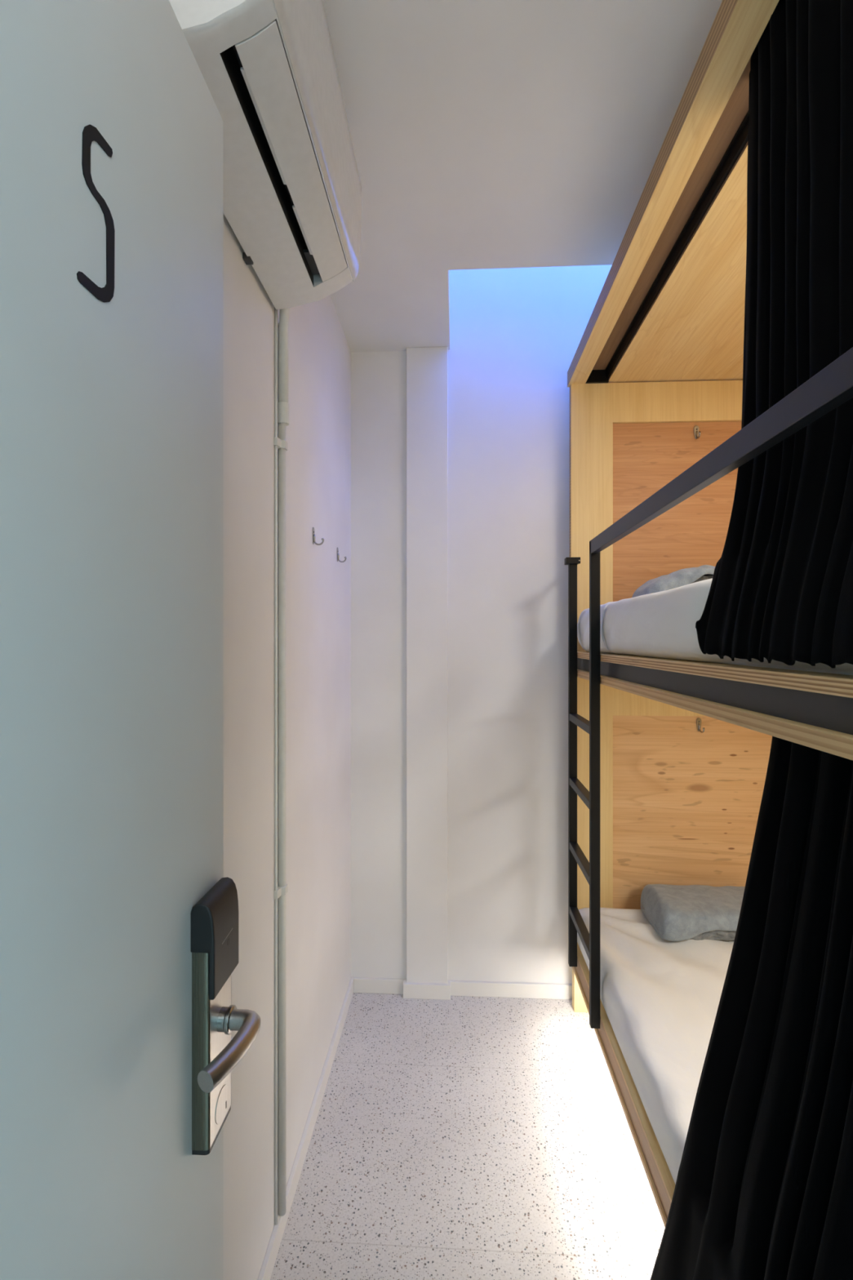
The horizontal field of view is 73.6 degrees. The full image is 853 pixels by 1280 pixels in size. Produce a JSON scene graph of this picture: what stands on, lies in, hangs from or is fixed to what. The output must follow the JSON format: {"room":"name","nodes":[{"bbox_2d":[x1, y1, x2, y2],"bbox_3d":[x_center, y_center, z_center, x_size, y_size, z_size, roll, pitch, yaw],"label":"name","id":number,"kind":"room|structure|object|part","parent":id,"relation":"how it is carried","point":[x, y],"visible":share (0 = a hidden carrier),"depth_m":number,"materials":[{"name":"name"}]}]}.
{"room":"dormitory","nodes":[
{"label":"dormitory","id":0,"kind":"room"},
{"bbox_2d":[223,213,351,1279],"bbox_3d":[-0.433,0.135,1.241,0.100,2.730,2.594,0,0,3],"label":"wall","id":1,"kind":"structure","parent":0,"point":[318,431],"depth_m":1.51,"materials":[{"name":"paint"}]},
{"bbox_2d":[168,0,361,309],"bbox_3d":[-0.282,-0.966,1.073,0.219,0.333,0.625,0,0,3],"label":"air conditioner","id":2,"kind":"object","parent":1,"relation":"attached to","point":[292,187],"visible":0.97,"depth_m":0.99,"materials":[{"name":"white plastic"}]},
{"bbox_3d":[-0.184,-0.993,1.068,0.023,0.249,0.623,0,0,3],"label":"panel","id":3,"kind":"part","parent":2,"relation":"part of","materials":[{"name":"white plastic"}]},
{"bbox_2d":[274,307,289,1225],"bbox_3d":[-0.357,0.290,1.409,0.039,2.300,0.084,0,0,-18],"label":"drain pipe","id":4,"kind":"object","parent":1,"relation":"attached to","point":[282,406],"visible":0.91,"depth_m":1.42,"materials":[{"name":"grey plastic"}]},
{"bbox_2d":[257,977,353,1279],"bbox_3d":[-0.380,1.470,1.188,0.012,0.060,2.494,0,0,3],"label":"baseboard","id":5,"kind":"structure","parent":1,"relation":"attached to","point":[271,1254],"depth_m":1.64,"materials":[{"name":"paint"}]},
{"bbox_2d":[311,527,324,545],"bbox_3d":[-0.338,-0.325,1.782,0.036,0.058,0.021,0,0,3],"label":"coat hook","id":6,"kind":"object","parent":1,"relation":"attached to","point":[313,528],"visible":1,"depth_m":1.78,"materials":[{"name":"silver metal"}]},
{"bbox_3d":[-0.354,-0.326,1.782,0.004,0.054,0.021,0,0,3],"label":"plate","id":7,"kind":"part","parent":6,"relation":"part of","materials":[{"name":"silver metal"}]},
{"bbox_2d":[336,546,346,562],"bbox_3d":[-0.320,-0.321,2.147,0.036,0.058,0.021,0,0,3],"label":"coat hook","id":8,"kind":"object","parent":1,"relation":"attached to","point":[337,548],"visible":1,"depth_m":2.14,"materials":[{"name":"silver metal"}]},
{"bbox_3d":[-0.336,-0.322,2.148,0.004,0.054,0.021,0,0,3],"label":"plate","id":9,"kind":"part","parent":8,"relation":"part of","materials":[{"name":"silver metal"}]},
{"bbox_2d":[448,270,449,314],"bbox_3d":[0.046,-1.900,2.155,0.080,1.300,0.518,0,0,3],"label":"wall","id":10,"kind":"structure","parent":0,"point":[448,270],"depth_m":2.19,"materials":[{"name":"paint"}]},
{"bbox_2d":[270,992,665,1279],"bbox_3d":[0.302,1.540,0.042,3.400,0.080,4.914,0,0,3],"label":"floor","id":11,"kind":"structure","parent":0,"point":[460,1137],"depth_m":1.66,"materials":[{"name":"stone"}]},
{"bbox_2d":[567,0,852,1226],"bbox_3d":[1.026,0.204,1.195,1.017,2.592,2.247,0,0,3],"label":"bunk bed","id":12,"kind":"object","parent":11,"relation":"on","point":[662,340],"visible":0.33,"depth_m":2.26,"materials":[{"name":"brown wood"}]},
{"bbox_3d":[0.628,1.393,2.317,0.062,0.214,0.045,0,0,3],"label":"leg","id":13,"kind":"part","parent":12,"relation":"part of","materials":[{"name":"brown wood"}]},
{"bbox_3d":[1.020,1.279,1.179,1.002,0.016,2.180,0,0,3],"label":"board","id":14,"kind":"part","parent":12,"relation":"part of","materials":[{"name":"brown wood"}]},
{"bbox_3d":[0.540,1.236,1.204,0.029,0.070,2.180,0,0,3],"label":"bed rail","id":15,"kind":"part","parent":12,"relation":"part of","materials":[{"name":"brown wood"}]},
{"bbox_2d":[577,907,733,1184],"bbox_3d":[1.012,1.113,1.174,0.988,0.154,2.129,0,0,3],"label":"mattress","id":16,"kind":"object","parent":12,"relation":"on","point":[660,997],"visible":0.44,"depth_m":1.65,"materials":[{"name":"white fabric"}]},
{"bbox_2d":[640,884,745,941],"bbox_3d":[1.053,0.987,2.084,0.474,0.112,0.288,0,0,3],"label":"pillow","id":17,"kind":"object","parent":16,"relation":"on","point":[677,913],"visible":0.71,"depth_m":2.00,"materials":[{"name":"grey fabric"}]},
{"bbox_3d":[1.083,-0.447,2.288,0.669,0.852,0.011,0,0,3],"label":"panel","id":18,"kind":"part","parent":12,"relation":"part of","materials":[{"name":"brown wood"}]},
{"bbox_3d":[1.083,0.722,2.288,0.669,0.836,0.011,0,0,3],"label":"panel","id":19,"kind":"part","parent":12,"relation":"part of","materials":[{"name":"brown wood"}]},
{"bbox_2d":[693,425,701,439],"bbox_3d":[1.081,-0.830,2.265,0.021,0.058,0.036,0,0,3],"label":"coat hook","id":20,"kind":"object","parent":12,"relation":"attached to","point":[696,428],"visible":1,"depth_m":2.28,"materials":[{"name":"silver metal"}]},
{"bbox_2d":[696,717,704,733],"bbox_3d":[1.094,0.340,2.265,0.021,0.058,0.036,0,0,-9],"label":"coat hook","id":21,"kind":"object","parent":12,"relation":"attached to","point":[698,720],"visible":1,"depth_m":2.28,"materials":[{"name":"silver metal"}]},
{"bbox_3d":[1.091,0.339,2.281,0.021,0.054,0.004,0,0,-9],"label":"plate","id":22,"kind":"part","parent":21,"relation":"part of","materials":[{"name":"silver metal"}]},
{"bbox_2d":[564,346,852,1028],"bbox_3d":[0.502,0.456,1.198,0.052,1.544,2.195,0,0,3],"label":"ladder","id":23,"kind":"object","parent":12,"relation":"attached to","point":[831,387],"visible":1,"depth_m":1.80,"materials":[{"name":"black metal"}]},
{"bbox_3d":[0.487,-0.295,0.962,0.022,0.042,1.721,0,0,3],"label":"guard rail","id":24,"kind":"part","parent":23,"relation":"part of","materials":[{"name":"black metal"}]},
{"bbox_2d":[577,578,852,675],"bbox_3d":[1.014,-0.038,1.161,0.980,0.174,2.099,0,0,3],"label":"mattress","id":25,"kind":"object","parent":12,"relation":"on","point":[661,624],"visible":0.46,"depth_m":1.30,"materials":[{"name":"white fabric"}]},
{"bbox_2d":[631,564,715,597],"bbox_3d":[1.010,-0.192,2.037,0.502,0.136,0.289,0,0,3],"label":"pillow","id":26,"kind":"object","parent":25,"relation":"on","point":[682,577],"visible":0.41,"depth_m":1.93,"materials":[{"name":"grey fabric"}]},
{"bbox_2d":[649,736,852,1279],"bbox_3d":[0.538,0.801,0.725,0.156,1.347,1.094,0,0,3],"label":"curtain","id":27,"kind":"object","parent":12,"relation":"hanging from","point":[763,1190],"visible":0.96,"depth_m":0.87,"materials":[{"name":"black fabric"}]},
{"bbox_2d":[695,0,852,668],"bbox_3d":[0.542,-0.519,0.636,0.116,1.111,0.925,0,0,3],"label":"curtain","id":28,"kind":"object","parent":12,"relation":"hanging from","point":[781,589],"visible":0.95,"depth_m":0.85,"materials":[{"name":"black fabric"}]},
{"bbox_2d":[351,264,612,983],"bbox_3d":[0.691,-0.525,2.432,2.024,4.050,0.100,0,0,3],"label":"wall","id":29,"kind":"structure","parent":0,"point":[516,334],"depth_m":2.40,"materials":[{"name":"paint"}]},
{"bbox_2d":[406,346,448,983],"bbox_3d":[0.003,0.135,2.404,0.174,2.730,0.027,0,0,3],"label":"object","id":30,"kind":"structure","parent":29,"relation":"attached to","point":[427,367],"depth_m":2.39,"materials":[{"name":"paint"}]},
{"bbox_2d":[353,977,572,999],"bbox_3d":[0.644,1.470,2.364,1.912,0.061,0.040,0,0,3],"label":"baseboard","id":31,"kind":"structure","parent":29,"relation":"attached to","point":[366,985],"depth_m":2.39,"materials":[{"name":"paint"}]},
{"bbox_2d":[322,0,722,351],"bbox_3d":[0.575,-1.240,1.139,1.924,0.020,2.494,0,0,3],"label":"ceiling","id":32,"kind":"structure","parent":0,"point":[485,134],"depth_m":1.37,"materials":[{"name":"paint"}]},
{"bbox_3d":[0.508,0.135,-0.166,2.124,2.730,0.120,0,0,3],"label":"wall","id":33,"kind":"structure","parent":0,"visible":0},
{"bbox_2d":[0,0,261,1279],"bbox_3d":[-0.267,0.410,0.341,0.112,2.164,0.794,0,0,3],"label":"door","id":34,"kind":"structure","parent":33,"relation":"in","point":[119,911],"depth_m":0.49,"materials":[{"name":"paint"}]},
{"bbox_3d":[-0.256,0.456,0.682,0.021,0.252,0.068,0,0,3],"label":"lock plate","id":35,"kind":"part","parent":34,"relation":"part of","materials":[{"name":"metal"}]},
{"bbox_3d":[-0.224,0.453,0.635,0.055,0.022,0.111,0,0,3],"label":"lever handle","id":36,"kind":"part","parent":34,"relation":"part of","materials":[{"name":"metal"}]}
]}

